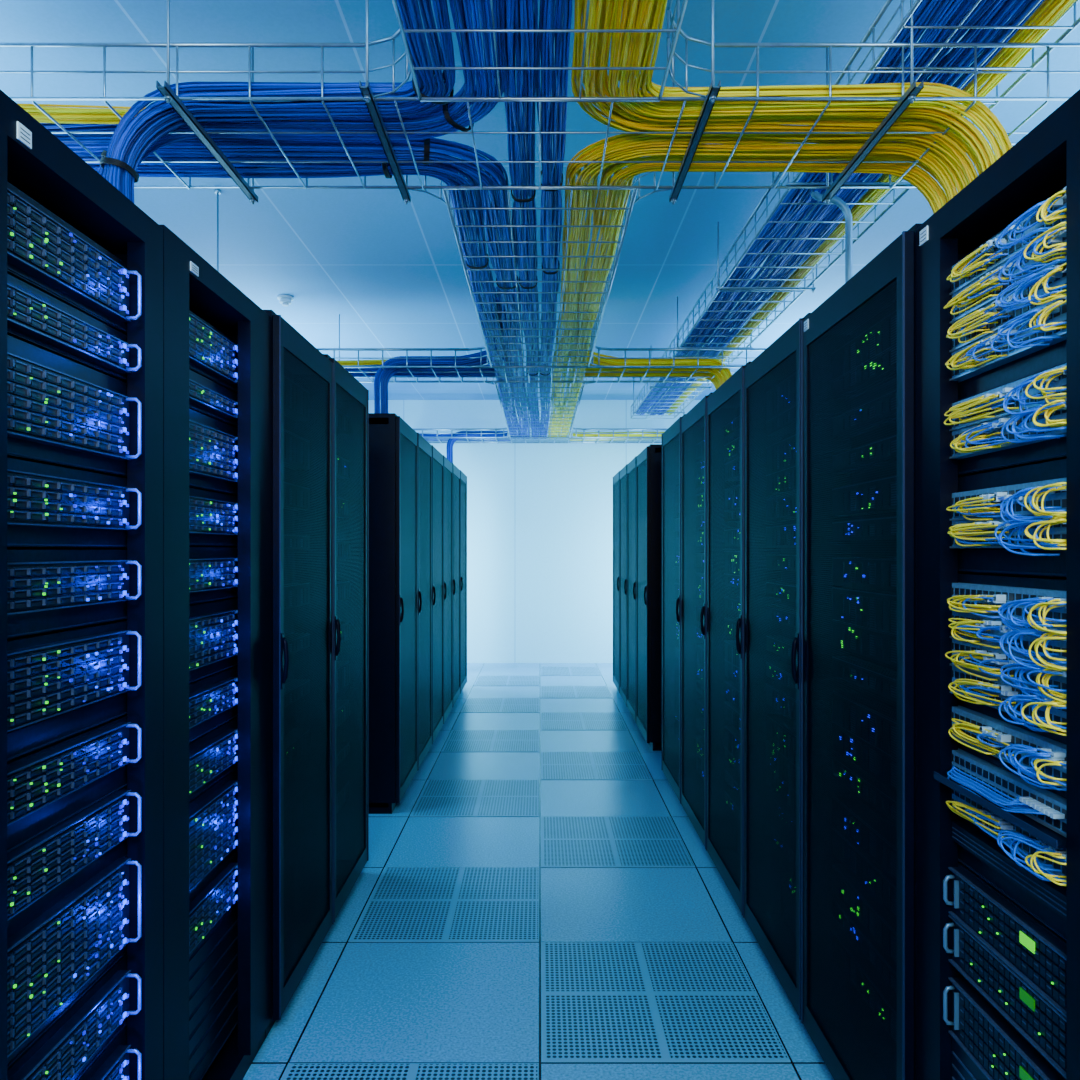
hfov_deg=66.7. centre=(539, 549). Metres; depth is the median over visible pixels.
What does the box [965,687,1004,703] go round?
cable
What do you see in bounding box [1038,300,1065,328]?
cable
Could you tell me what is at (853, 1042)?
rack
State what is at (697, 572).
switch
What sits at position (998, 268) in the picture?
cable
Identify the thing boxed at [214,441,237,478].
indicator light
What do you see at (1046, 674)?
cable
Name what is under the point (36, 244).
indicator light
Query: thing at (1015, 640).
cable
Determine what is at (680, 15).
cable tray
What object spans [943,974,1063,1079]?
server
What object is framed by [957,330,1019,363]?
cable
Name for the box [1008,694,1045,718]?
cable
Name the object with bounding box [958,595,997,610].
cable
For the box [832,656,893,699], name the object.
switch
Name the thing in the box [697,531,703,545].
switch
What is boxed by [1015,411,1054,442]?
cable
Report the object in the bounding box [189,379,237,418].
server
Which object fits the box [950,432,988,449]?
cable
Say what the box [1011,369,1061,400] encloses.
cable
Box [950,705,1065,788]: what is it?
switch
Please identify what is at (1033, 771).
cable
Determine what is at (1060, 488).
cable
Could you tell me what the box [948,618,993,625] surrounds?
cable
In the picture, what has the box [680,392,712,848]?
rack
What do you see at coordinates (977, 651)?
cable
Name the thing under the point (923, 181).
cable bundle
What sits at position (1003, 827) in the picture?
cable
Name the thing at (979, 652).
cable
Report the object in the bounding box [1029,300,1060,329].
cable
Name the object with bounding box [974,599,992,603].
cable
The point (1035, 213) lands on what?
cable
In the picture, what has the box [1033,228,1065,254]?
cable
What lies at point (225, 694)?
indicator light
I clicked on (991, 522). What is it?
cable
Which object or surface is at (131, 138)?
cable bundle
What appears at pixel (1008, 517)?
cable
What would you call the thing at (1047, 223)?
cable
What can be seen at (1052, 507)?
cable
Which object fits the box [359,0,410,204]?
hanger
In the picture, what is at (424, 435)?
cable bundle
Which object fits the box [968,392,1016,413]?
cable
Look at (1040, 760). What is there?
cable
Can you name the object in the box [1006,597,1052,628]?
cable
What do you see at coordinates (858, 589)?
switch
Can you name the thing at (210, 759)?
server
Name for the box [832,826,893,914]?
switch
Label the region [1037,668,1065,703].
cable
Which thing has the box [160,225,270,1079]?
rack
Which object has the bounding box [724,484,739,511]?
switch
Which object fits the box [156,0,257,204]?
hanger
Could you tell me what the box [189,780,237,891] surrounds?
server
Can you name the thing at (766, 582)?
switch
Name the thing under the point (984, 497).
cable
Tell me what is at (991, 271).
cable
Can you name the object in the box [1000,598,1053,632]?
cable
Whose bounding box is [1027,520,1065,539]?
cable
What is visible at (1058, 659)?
cable
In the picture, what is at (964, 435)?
cable
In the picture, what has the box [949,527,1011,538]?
cable
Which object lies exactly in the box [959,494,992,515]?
cable
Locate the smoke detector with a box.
[277,295,293,305]
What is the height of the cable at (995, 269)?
0.018 m
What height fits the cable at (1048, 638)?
0.042 m
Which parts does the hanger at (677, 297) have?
threaded rod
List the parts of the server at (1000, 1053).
pull handle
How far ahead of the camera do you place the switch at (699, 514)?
3.63 m
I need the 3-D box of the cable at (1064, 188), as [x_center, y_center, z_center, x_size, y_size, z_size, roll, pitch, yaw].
[0.678,-0.450,1.068,0.016,0.031,0.050,0,0,-11]
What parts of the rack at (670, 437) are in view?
perforated panel, door handle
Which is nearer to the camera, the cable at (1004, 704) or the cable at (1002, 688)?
the cable at (1004, 704)
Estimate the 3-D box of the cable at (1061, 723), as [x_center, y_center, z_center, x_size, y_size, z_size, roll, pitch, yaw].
[0.677,0.212,1.065,0.023,0.031,0.028,0,0,0]
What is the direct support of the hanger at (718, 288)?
hanging from the ceiling
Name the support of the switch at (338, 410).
in the rack at (351, 398)
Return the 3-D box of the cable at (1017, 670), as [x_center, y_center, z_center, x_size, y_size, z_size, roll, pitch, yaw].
[0.672,0.177,1.113,0.016,0.051,0.074,0,0,-17]
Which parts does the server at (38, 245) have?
pull handle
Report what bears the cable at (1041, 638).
attached to the rack at (1046, 160)
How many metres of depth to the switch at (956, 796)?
1.18 m
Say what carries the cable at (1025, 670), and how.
attached to the switch at (1012, 593)
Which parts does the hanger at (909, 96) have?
threaded rod, threaded rod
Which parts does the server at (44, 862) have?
pull handle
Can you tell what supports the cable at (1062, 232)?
attached to the switch at (960, 375)
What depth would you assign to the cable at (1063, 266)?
1.09 m
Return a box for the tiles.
[280,667,790,1079]
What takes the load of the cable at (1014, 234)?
attached to the switch at (960, 375)
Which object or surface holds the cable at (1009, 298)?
attached to the switch at (960, 375)
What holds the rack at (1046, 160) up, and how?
on the floor
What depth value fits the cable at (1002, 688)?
1.22 m
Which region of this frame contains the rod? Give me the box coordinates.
[215,189,220,271]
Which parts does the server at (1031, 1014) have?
pull handle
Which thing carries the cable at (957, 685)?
attached to the switch at (1012, 593)
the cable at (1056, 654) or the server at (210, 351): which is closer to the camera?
the cable at (1056, 654)
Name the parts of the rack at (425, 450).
door handle, perforated panel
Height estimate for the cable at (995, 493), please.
0.030 m
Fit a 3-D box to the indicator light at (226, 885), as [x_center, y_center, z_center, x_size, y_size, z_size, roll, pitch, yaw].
[-0.701,0.775,1.841,0.002,0.070,0.124,0,0,0]
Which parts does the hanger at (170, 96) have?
threaded rod, threaded rod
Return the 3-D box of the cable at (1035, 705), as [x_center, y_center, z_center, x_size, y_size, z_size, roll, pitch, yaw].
[0.673,0.215,1.075,0.016,0.030,0.072,0,0,-17]
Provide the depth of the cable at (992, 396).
1.27 m
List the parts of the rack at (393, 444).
door handle, door, perforated panel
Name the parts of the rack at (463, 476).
rack frame, perforated panel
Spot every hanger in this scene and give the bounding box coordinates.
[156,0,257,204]
[339,314,339,360]
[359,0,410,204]
[633,378,684,414]
[650,346,711,389]
[669,0,720,204]
[676,297,752,351]
[716,222,815,292]
[785,172,912,190]
[822,0,923,204]
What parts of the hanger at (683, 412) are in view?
threaded rod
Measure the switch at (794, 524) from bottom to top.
0.066 m
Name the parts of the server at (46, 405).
pull handle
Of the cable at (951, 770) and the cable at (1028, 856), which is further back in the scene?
the cable at (951, 770)
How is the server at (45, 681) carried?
in the rack at (35, 165)
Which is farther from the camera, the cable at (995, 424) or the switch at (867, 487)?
the switch at (867, 487)
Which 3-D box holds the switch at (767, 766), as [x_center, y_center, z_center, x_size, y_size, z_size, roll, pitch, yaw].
[0.737,0.705,2.337,0.056,0.066,0.505,0,0,0]
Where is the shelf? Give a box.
[934,771,1065,848]
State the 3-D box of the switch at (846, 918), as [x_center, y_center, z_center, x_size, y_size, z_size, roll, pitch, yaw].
[0.737,0.870,1.752,0.056,0.044,0.505,0,0,0]
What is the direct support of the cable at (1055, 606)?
attached to the switch at (1012, 593)
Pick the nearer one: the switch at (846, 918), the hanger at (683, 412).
the switch at (846, 918)
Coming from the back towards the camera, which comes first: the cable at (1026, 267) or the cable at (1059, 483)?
the cable at (1026, 267)
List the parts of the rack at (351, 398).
door handle, perforated panel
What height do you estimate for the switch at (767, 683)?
0.066 m
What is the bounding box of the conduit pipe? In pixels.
[810,179,852,282]
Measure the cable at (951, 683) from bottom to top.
0.033 m
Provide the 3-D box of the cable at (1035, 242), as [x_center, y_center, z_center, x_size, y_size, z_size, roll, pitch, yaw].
[0.664,-0.397,1.121,0.023,0.037,0.082,0,0,-26]
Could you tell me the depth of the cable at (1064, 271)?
1.08 m
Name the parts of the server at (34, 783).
pull handle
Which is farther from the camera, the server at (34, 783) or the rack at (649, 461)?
the rack at (649, 461)
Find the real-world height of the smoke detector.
0.055 m
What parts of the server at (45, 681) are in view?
pull handle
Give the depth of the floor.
2.61 m
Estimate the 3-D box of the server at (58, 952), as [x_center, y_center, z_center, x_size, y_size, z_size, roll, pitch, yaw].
[-0.715,0.586,1.179,0.100,0.138,0.398,0,0,0]
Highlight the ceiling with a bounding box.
[0,0,1079,399]
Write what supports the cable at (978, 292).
attached to the switch at (960, 375)
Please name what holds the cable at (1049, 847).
attached to the switch at (956, 796)
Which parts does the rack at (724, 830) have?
perforated panel, door handle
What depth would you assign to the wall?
8.85 m
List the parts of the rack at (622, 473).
perforated panel, rack frame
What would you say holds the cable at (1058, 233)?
attached to the switch at (960, 375)
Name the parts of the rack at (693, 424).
perforated panel, door handle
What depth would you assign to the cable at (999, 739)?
1.22 m
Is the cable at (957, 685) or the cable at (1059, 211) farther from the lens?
the cable at (957, 685)
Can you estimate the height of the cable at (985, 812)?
0.017 m
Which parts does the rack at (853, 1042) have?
perforated panel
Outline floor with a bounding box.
[243,663,833,1079]
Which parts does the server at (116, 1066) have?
pull handle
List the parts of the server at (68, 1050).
pull handle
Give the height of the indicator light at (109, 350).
0.035 m
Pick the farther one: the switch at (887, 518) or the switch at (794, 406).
the switch at (794, 406)
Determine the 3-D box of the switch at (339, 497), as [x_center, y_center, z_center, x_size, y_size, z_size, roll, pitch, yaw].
[-0.737,-0.154,2.850,0.056,0.066,0.451,0,0,0]
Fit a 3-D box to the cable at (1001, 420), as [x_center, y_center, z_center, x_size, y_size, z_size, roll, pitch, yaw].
[0.680,-0.179,1.255,0.015,0.028,0.115,0,0,-2]
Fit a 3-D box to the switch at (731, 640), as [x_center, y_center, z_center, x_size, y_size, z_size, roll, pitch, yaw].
[0.737,0.394,2.922,0.056,0.088,0.505,0,0,0]
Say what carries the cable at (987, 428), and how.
attached to the switch at (957, 429)
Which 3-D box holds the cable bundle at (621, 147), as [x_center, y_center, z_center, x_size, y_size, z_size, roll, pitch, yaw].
[0.169,-0.930,5.385,1.133,0.580,6.363,0,0,-10]
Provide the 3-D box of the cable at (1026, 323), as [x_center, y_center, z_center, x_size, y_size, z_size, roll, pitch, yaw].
[0.681,-0.300,1.132,0.015,0.039,0.068,0,0,-2]
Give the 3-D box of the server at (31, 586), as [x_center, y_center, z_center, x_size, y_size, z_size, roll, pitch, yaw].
[-0.715,0.050,1.179,0.100,0.067,0.398,0,0,0]
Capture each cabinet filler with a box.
[952,820,1065,918]
[952,1037,987,1079]
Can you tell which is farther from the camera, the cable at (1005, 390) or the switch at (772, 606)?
the switch at (772, 606)
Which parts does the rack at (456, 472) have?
rack frame, door handle, perforated panel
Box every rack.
[0,89,162,1079]
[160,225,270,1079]
[263,310,333,1038]
[323,354,368,921]
[369,413,417,813]
[414,430,432,769]
[429,443,443,741]
[443,455,452,721]
[452,463,460,705]
[460,470,466,690]
[613,469,621,690]
[619,463,628,706]
[627,456,636,722]
[636,444,661,750]
[662,414,685,800]
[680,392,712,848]
[706,361,751,915]
[743,313,810,1019]
[801,223,921,1079]
[917,89,1079,1079]
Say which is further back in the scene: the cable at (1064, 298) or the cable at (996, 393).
the cable at (996, 393)
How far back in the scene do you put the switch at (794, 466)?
2.38 m
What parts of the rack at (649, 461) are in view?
perforated panel, door, door handle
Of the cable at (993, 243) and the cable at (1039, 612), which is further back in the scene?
the cable at (993, 243)
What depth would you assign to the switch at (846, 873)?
1.79 m
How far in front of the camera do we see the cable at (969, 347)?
1.29 m
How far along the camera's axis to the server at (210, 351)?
1.77 m
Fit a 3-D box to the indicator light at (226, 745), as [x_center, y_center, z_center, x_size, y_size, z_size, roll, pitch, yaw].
[-0.701,0.457,1.841,0.002,0.064,0.125,0,0,0]
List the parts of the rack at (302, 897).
door handle, perforated panel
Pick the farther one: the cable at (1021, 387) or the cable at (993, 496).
the cable at (993, 496)
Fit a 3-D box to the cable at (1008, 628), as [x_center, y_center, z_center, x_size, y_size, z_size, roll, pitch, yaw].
[0.681,0.124,1.218,0.015,0.027,0.090,0,0,0]
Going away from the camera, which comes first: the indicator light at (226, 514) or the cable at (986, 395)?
the cable at (986, 395)
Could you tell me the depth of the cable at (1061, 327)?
1.08 m
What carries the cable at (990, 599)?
attached to the switch at (1012, 593)
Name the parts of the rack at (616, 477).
door, perforated panel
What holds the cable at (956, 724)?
attached to the switch at (1019, 735)
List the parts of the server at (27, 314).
pull handle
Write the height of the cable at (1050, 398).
0.041 m
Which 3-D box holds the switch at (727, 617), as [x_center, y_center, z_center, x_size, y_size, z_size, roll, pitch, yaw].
[0.737,0.294,2.922,0.056,0.066,0.505,0,0,0]
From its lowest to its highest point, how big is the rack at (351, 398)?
1.838 m
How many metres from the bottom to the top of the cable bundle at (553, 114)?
0.081 m
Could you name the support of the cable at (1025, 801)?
attached to the switch at (1013, 786)
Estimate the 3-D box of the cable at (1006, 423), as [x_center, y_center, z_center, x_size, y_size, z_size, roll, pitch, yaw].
[0.667,-0.171,1.127,0.022,0.048,0.095,0,0,-19]
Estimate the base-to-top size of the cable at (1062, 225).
0.026 m
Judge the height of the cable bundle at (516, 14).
0.081 m
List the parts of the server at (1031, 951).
pull handle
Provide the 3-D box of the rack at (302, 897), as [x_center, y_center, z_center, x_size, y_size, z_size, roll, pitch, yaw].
[-1.151,0.310,2.315,1.037,1.820,0.537,0,0,0]
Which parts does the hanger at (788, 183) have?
threaded rod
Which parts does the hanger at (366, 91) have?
threaded rod, threaded rod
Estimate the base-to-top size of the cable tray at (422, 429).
0.106 m
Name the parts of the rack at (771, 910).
perforated panel, door handle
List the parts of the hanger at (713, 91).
threaded rod, threaded rod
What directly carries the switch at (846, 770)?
in the rack at (853, 1042)
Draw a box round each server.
[7,188,140,321]
[7,283,140,372]
[7,352,140,459]
[7,469,140,529]
[7,560,140,614]
[7,630,140,731]
[7,722,140,825]
[7,790,140,920]
[7,858,140,1057]
[9,970,140,1079]
[89,1045,140,1079]
[189,313,237,383]
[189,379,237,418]
[189,419,237,482]
[189,496,237,534]
[189,558,237,592]
[189,610,237,670]
[189,677,237,728]
[189,729,237,794]
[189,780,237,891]
[189,863,237,953]
[943,864,1065,1016]
[943,915,1065,1078]
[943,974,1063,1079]
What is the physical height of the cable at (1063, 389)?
0.028 m
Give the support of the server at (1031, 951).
in the rack at (1046, 160)
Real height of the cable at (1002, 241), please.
0.025 m
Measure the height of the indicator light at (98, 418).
0.090 m
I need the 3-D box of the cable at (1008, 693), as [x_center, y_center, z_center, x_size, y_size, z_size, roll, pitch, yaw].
[0.681,0.216,1.253,0.015,0.023,0.142,0,0,0]
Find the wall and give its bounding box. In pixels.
[369,400,700,662]
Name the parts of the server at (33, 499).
pull handle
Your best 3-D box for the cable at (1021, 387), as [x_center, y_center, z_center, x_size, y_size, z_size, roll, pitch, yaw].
[0.677,-0.216,1.119,0.022,0.033,0.043,0,0,-16]
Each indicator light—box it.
[10,207,62,273]
[10,484,62,515]
[27,377,59,430]
[69,233,128,313]
[69,488,128,524]
[70,390,128,453]
[73,335,128,365]
[86,565,128,600]
[119,1060,128,1079]
[189,318,211,359]
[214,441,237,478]
[214,619,237,655]
[214,683,237,713]
[216,504,237,532]
[216,734,237,771]
[216,870,237,912]
[217,401,237,414]
[221,345,237,379]
[221,562,237,585]
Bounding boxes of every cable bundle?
[17,103,320,123]
[40,123,222,136]
[53,134,529,438]
[84,160,520,438]
[97,0,505,175]
[100,0,454,202]
[337,359,387,365]
[345,365,495,375]
[374,286,518,412]
[420,434,511,440]
[446,431,508,462]
[500,0,539,438]
[536,0,571,438]
[548,134,963,438]
[558,155,957,438]
[562,288,731,385]
[568,432,663,438]
[571,0,982,187]
[584,365,719,388]
[608,0,1011,170]
[636,0,962,414]
[647,0,1005,414]
[657,0,1043,414]
[666,0,1075,414]
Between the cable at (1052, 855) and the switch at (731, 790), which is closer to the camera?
the cable at (1052, 855)
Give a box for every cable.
[944,281,998,308]
[944,393,1018,424]
[944,396,986,416]
[945,345,991,365]
[945,651,1005,670]
[946,249,993,279]
[946,302,1001,337]
[946,344,976,369]
[946,497,1005,510]
[946,801,1014,837]
[947,267,1008,304]
[947,308,997,334]
[947,310,996,338]
[947,524,1008,534]
[947,595,991,612]
[947,597,998,608]
[947,771,1045,808]
[947,776,1064,818]
[947,801,988,824]
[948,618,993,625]
[948,621,989,630]
[948,681,1002,705]
[948,727,995,754]
[949,394,991,410]
[949,396,999,422]
[949,400,1000,418]
[949,523,987,530]
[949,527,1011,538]
[949,598,978,612]
[949,599,1002,607]
[950,245,987,281]
[950,277,1001,314]
[950,302,1006,329]
[950,329,1012,363]
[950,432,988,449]
[950,522,1003,540]
[950,653,1013,676]
[950,682,1015,703]
[950,769,1040,806]
[950,774,1059,815]
[951,240,991,273]
[951,242,997,277]
[951,269,1005,306]
[951,340,983,367]
[951,522,986,534]
[951,623,980,641]
[951,718,1010,745]
[951,726,1001,753]
[952,621,1000,639]
[952,723,995,744]
[952,765,1032,801]
[952,767,1036,804]
[952,771,1049,811]
[952,803,993,814]
[953,241,1002,278]
[953,246,993,275]
[953,345,990,366]
[953,392,1011,416]
[953,429,996,444]
[953,498,1000,512]
[953,594,1005,608]
[953,683,984,704]
[953,723,991,742]
[953,775,1054,813]
[953,804,1003,828]
[954,624,1000,648]
[954,654,997,680]
[954,679,1013,706]
[955,426,1000,452]
[955,430,1000,450]
[955,495,1003,514]
[955,496,1000,506]
[955,523,1015,540]
[955,526,990,546]
[956,495,989,514]
[956,523,1001,543]
[956,650,986,667]
[957,271,1002,302]
[957,288,999,307]
[957,306,1002,331]
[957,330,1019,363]
[957,524,999,536]
[957,599,1005,612]
[957,625,1017,639]
[957,723,999,747]
[958,295,1018,331]
[958,315,992,342]
[958,335,1002,363]
[958,341,996,364]
[958,423,987,441]
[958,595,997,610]
[958,620,992,637]
[958,726,1013,755]
[959,277,990,305]
[959,402,991,420]
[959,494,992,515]
[959,680,998,696]
[959,683,1017,703]
[960,249,993,277]
[960,275,1001,300]
[960,340,1006,368]
[960,418,1009,442]
[960,424,1010,449]
[960,492,1006,512]
[960,652,999,668]
[960,657,1002,670]
[961,297,1019,329]
[961,684,991,703]
[961,685,992,696]
[962,240,1007,272]
[962,499,992,520]
[962,528,1009,543]
[962,659,1007,673]
[963,495,1010,508]
[963,597,1005,617]
[964,272,989,296]
[964,301,1004,332]
[964,428,1003,439]
[965,421,1016,448]
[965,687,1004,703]
[965,809,995,819]
[966,336,997,355]
[966,423,1004,443]
[967,263,1015,298]
[967,728,1003,744]
[968,388,1015,409]
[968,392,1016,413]
[968,496,1021,516]
[968,811,1001,831]
[970,652,998,664]
[972,340,997,360]
[973,225,1020,264]
[973,815,1012,843]
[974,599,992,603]
[976,626,1006,640]
[977,734,1010,747]
[978,659,1020,678]
[979,627,1018,644]
[991,309,1061,351]
[994,518,1057,548]
[995,273,1048,306]
[996,202,1054,248]
[996,313,1055,342]
[997,833,1048,866]
[998,231,1065,281]
[998,306,1050,335]
[998,523,1031,548]
[998,598,1065,626]
[998,698,1033,725]
[998,830,1062,871]
[999,200,1062,245]
[999,630,1042,663]
[999,747,1056,785]
[1000,270,1048,303]
[1000,487,1060,517]
[1000,491,1054,523]
[1000,519,1051,555]
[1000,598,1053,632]
[1000,603,1062,636]
[1000,663,1065,686]
[1000,667,1052,691]
[1000,837,1065,879]
[1001,272,1062,310]
[1001,404,1059,442]
[1001,629,1040,667]
[1002,239,1057,275]
[1002,319,1042,340]
[1003,380,1053,414]
[1003,532,1032,540]
[1003,696,1047,725]
[1004,744,1065,790]
[1005,374,1060,412]
[1005,501,1040,521]
[1006,407,1045,433]
[1006,486,1045,521]
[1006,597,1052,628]
[1006,630,1065,655]
[1006,632,1051,656]
[1006,698,1036,727]
[1007,317,1049,348]
[1007,666,1053,695]
[1008,235,1057,277]
[1008,524,1046,548]
[1008,602,1052,623]
[1008,632,1042,669]
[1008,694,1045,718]
[1008,745,1051,776]
[1008,832,1056,874]
[1009,206,1053,240]
[1009,237,1062,284]
[1009,307,1059,343]
[1009,749,1041,769]
[1009,836,1052,866]
[1010,283,1061,307]
[1010,601,1045,626]
[1010,703,1059,724]
[1010,751,1053,776]
[1010,839,1051,881]
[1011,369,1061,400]
[1011,408,1064,438]
[1011,486,1039,519]
[1013,209,1046,242]
[1013,265,1061,302]
[1013,413,1044,436]
[1013,700,1056,731]
[1013,839,1042,869]
[1014,198,1064,232]
[1014,317,1052,347]
[1014,633,1064,664]
[1014,663,1050,701]
[1014,751,1064,779]
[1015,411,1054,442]
[1015,412,1050,430]
[1016,244,1048,269]
[1016,278,1050,299]
[1016,498,1060,508]
[1016,841,1052,868]
[1017,381,1043,404]
[1017,519,1043,544]
[1017,524,1059,555]
[1017,754,1058,789]
[1018,229,1065,272]
[1018,669,1048,693]
[1019,377,1058,416]
[1019,667,1065,700]
[1020,277,1055,300]
[1020,628,1056,664]
[1020,698,1041,731]
[1021,199,1062,243]
[1021,407,1065,431]
[1021,702,1065,729]
[1022,255,1042,266]
[1022,605,1048,634]
[1022,662,1045,689]
[1023,222,1065,259]
[1023,382,1038,409]
[1024,401,1065,431]
[1024,484,1065,515]
[1024,603,1065,621]
[1025,370,1065,398]
[1025,521,1065,542]
[1025,855,1065,882]
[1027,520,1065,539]
[1027,601,1065,632]
[1027,670,1065,691]
[1028,265,1065,304]
[1028,636,1065,670]
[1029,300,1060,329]
[1029,485,1065,511]
[1029,488,1065,518]
[1029,602,1066,633]
[1030,757,1065,785]
[1030,851,1065,877]
[1031,266,1064,302]
[1032,226,1065,261]
[1032,482,1065,513]
[1032,702,1065,735]
[1032,704,1065,728]
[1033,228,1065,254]
[1033,296,1065,329]
[1033,368,1065,390]
[1033,399,1065,426]
[1033,518,1065,549]
[1033,854,1065,885]
[1034,227,1065,256]
[1034,270,1065,300]
[1034,639,1064,667]
[1034,704,1065,731]
[1034,758,1065,786]
[1034,759,1065,780]
[1035,404,1065,425]
[1035,486,1065,517]
[1035,524,1057,545]
[1035,637,1065,669]
[1035,850,1065,883]
[1036,194,1065,221]
[1036,301,1065,327]
[1036,669,1065,701]
[1036,763,1065,785]
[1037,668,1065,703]
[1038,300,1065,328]
[1038,605,1065,626]
[1039,230,1065,262]
[1039,300,1065,330]
[1039,520,1065,543]
[1039,631,1065,651]
[1040,366,1065,393]
[1041,190,1065,220]
[1041,193,1065,218]
[1041,366,1065,399]
[1041,370,1065,391]
[1041,487,1065,510]
[1042,262,1065,289]
[1042,605,1065,635]
[1042,671,1065,695]
[1043,187,1065,217]
[1043,224,1065,248]
[1043,263,1065,294]
[1043,306,1065,327]
[1043,599,1065,621]
[1043,631,1065,660]
[1044,193,1065,224]
[1044,372,1065,404]
[1044,401,1065,421]
[1044,674,1065,697]
[1045,636,1065,663]
[1045,700,1065,726]
[1046,268,1065,290]
[1046,406,1065,427]
[1046,514,1065,546]
[1046,674,1065,698]
[1047,197,1065,212]
[1047,704,1065,724]
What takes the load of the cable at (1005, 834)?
attached to the switch at (956, 796)
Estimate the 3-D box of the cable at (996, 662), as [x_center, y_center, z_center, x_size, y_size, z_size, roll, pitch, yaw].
[0.681,0.174,1.263,0.015,0.022,0.112,0,0,0]
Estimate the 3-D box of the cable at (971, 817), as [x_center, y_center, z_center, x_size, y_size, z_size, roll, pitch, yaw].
[0.679,0.410,1.246,0.016,0.019,0.076,0,0,-4]
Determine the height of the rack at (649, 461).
1.862 m
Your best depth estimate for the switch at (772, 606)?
2.38 m
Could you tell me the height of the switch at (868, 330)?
0.088 m
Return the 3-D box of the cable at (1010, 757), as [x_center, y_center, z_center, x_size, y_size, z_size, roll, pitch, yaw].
[0.676,0.286,1.129,0.023,0.032,0.052,0,0,-12]
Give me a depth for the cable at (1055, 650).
1.07 m
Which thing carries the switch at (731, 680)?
in the rack at (724, 830)
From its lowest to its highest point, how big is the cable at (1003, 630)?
0.015 m
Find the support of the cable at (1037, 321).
attached to the switch at (960, 375)
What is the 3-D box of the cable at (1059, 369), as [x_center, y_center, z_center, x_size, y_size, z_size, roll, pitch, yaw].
[0.668,-0.221,1.064,0.018,0.027,0.058,0,0,-38]
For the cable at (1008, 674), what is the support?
attached to the switch at (1012, 593)
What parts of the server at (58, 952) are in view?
pull handle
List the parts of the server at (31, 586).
pull handle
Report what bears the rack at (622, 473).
on the floor
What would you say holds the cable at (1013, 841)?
attached to the switch at (956, 796)
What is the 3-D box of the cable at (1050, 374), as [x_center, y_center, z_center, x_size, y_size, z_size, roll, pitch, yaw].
[0.666,-0.215,1.073,0.022,0.034,0.073,0,0,-28]
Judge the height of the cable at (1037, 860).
0.034 m
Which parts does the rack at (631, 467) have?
perforated panel, rack frame, door handle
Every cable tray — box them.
[0,9,1079,204]
[317,344,766,384]
[392,0,687,101]
[412,427,667,443]
[443,188,636,367]
[495,378,584,437]
[631,0,1079,418]
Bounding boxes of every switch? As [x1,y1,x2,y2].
[285,375,307,419]
[285,431,307,469]
[285,482,307,509]
[337,410,349,434]
[337,456,349,478]
[337,497,349,517]
[697,493,703,509]
[697,514,703,528]
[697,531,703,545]
[697,553,703,567]
[697,572,703,591]
[724,457,739,480]
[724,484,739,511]
[724,507,739,521]
[724,528,739,546]
[724,551,739,574]
[724,573,739,586]
[724,597,739,611]
[724,617,737,638]
[724,659,739,684]
[724,747,739,771]
[726,416,739,436]
[726,437,739,461]
[726,640,739,669]
[726,680,739,708]
[726,701,739,731]
[726,726,739,761]
[726,768,739,796]
[726,790,739,820]
[766,373,794,418]
[766,406,794,435]
[766,435,794,473]
[766,466,794,494]
[766,493,794,520]
[766,524,794,546]
[766,555,794,570]
[766,582,794,601]
[766,606,794,626]
[766,635,792,659]
[766,662,794,690]
[766,683,794,721]
[766,714,794,761]
[766,766,794,812]
[767,740,794,792]
[767,846,794,893]
[832,312,893,386]
[832,345,893,399]
[832,391,893,436]
[832,436,893,472]
[832,476,893,515]
[832,517,893,540]
[832,557,893,590]
[832,587,893,638]
[832,619,893,665]
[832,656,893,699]
[832,690,893,759]
[832,721,893,787]
[832,756,893,819]
[832,794,893,876]
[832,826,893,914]
[832,867,892,957]
[832,897,892,986]
[832,929,893,1039]
[950,197,1065,382]
[950,363,1065,459]
[950,478,1065,547]
[950,583,1065,732]
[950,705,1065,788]
[950,742,1065,836]
[951,789,1065,879]
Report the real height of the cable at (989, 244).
0.026 m
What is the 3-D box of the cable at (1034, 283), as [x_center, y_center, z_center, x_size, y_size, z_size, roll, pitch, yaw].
[0.681,-0.354,1.127,0.015,0.032,0.095,0,0,-1]
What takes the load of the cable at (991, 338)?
attached to the switch at (960, 375)
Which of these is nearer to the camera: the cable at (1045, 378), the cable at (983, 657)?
the cable at (1045, 378)
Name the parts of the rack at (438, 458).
door handle, perforated panel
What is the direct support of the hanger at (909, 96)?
hanging from the ceiling
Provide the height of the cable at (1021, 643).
0.047 m
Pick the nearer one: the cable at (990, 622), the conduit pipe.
the cable at (990, 622)
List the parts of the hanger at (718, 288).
threaded rod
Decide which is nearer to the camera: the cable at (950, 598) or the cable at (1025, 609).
the cable at (1025, 609)
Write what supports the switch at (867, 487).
in the rack at (853, 1042)

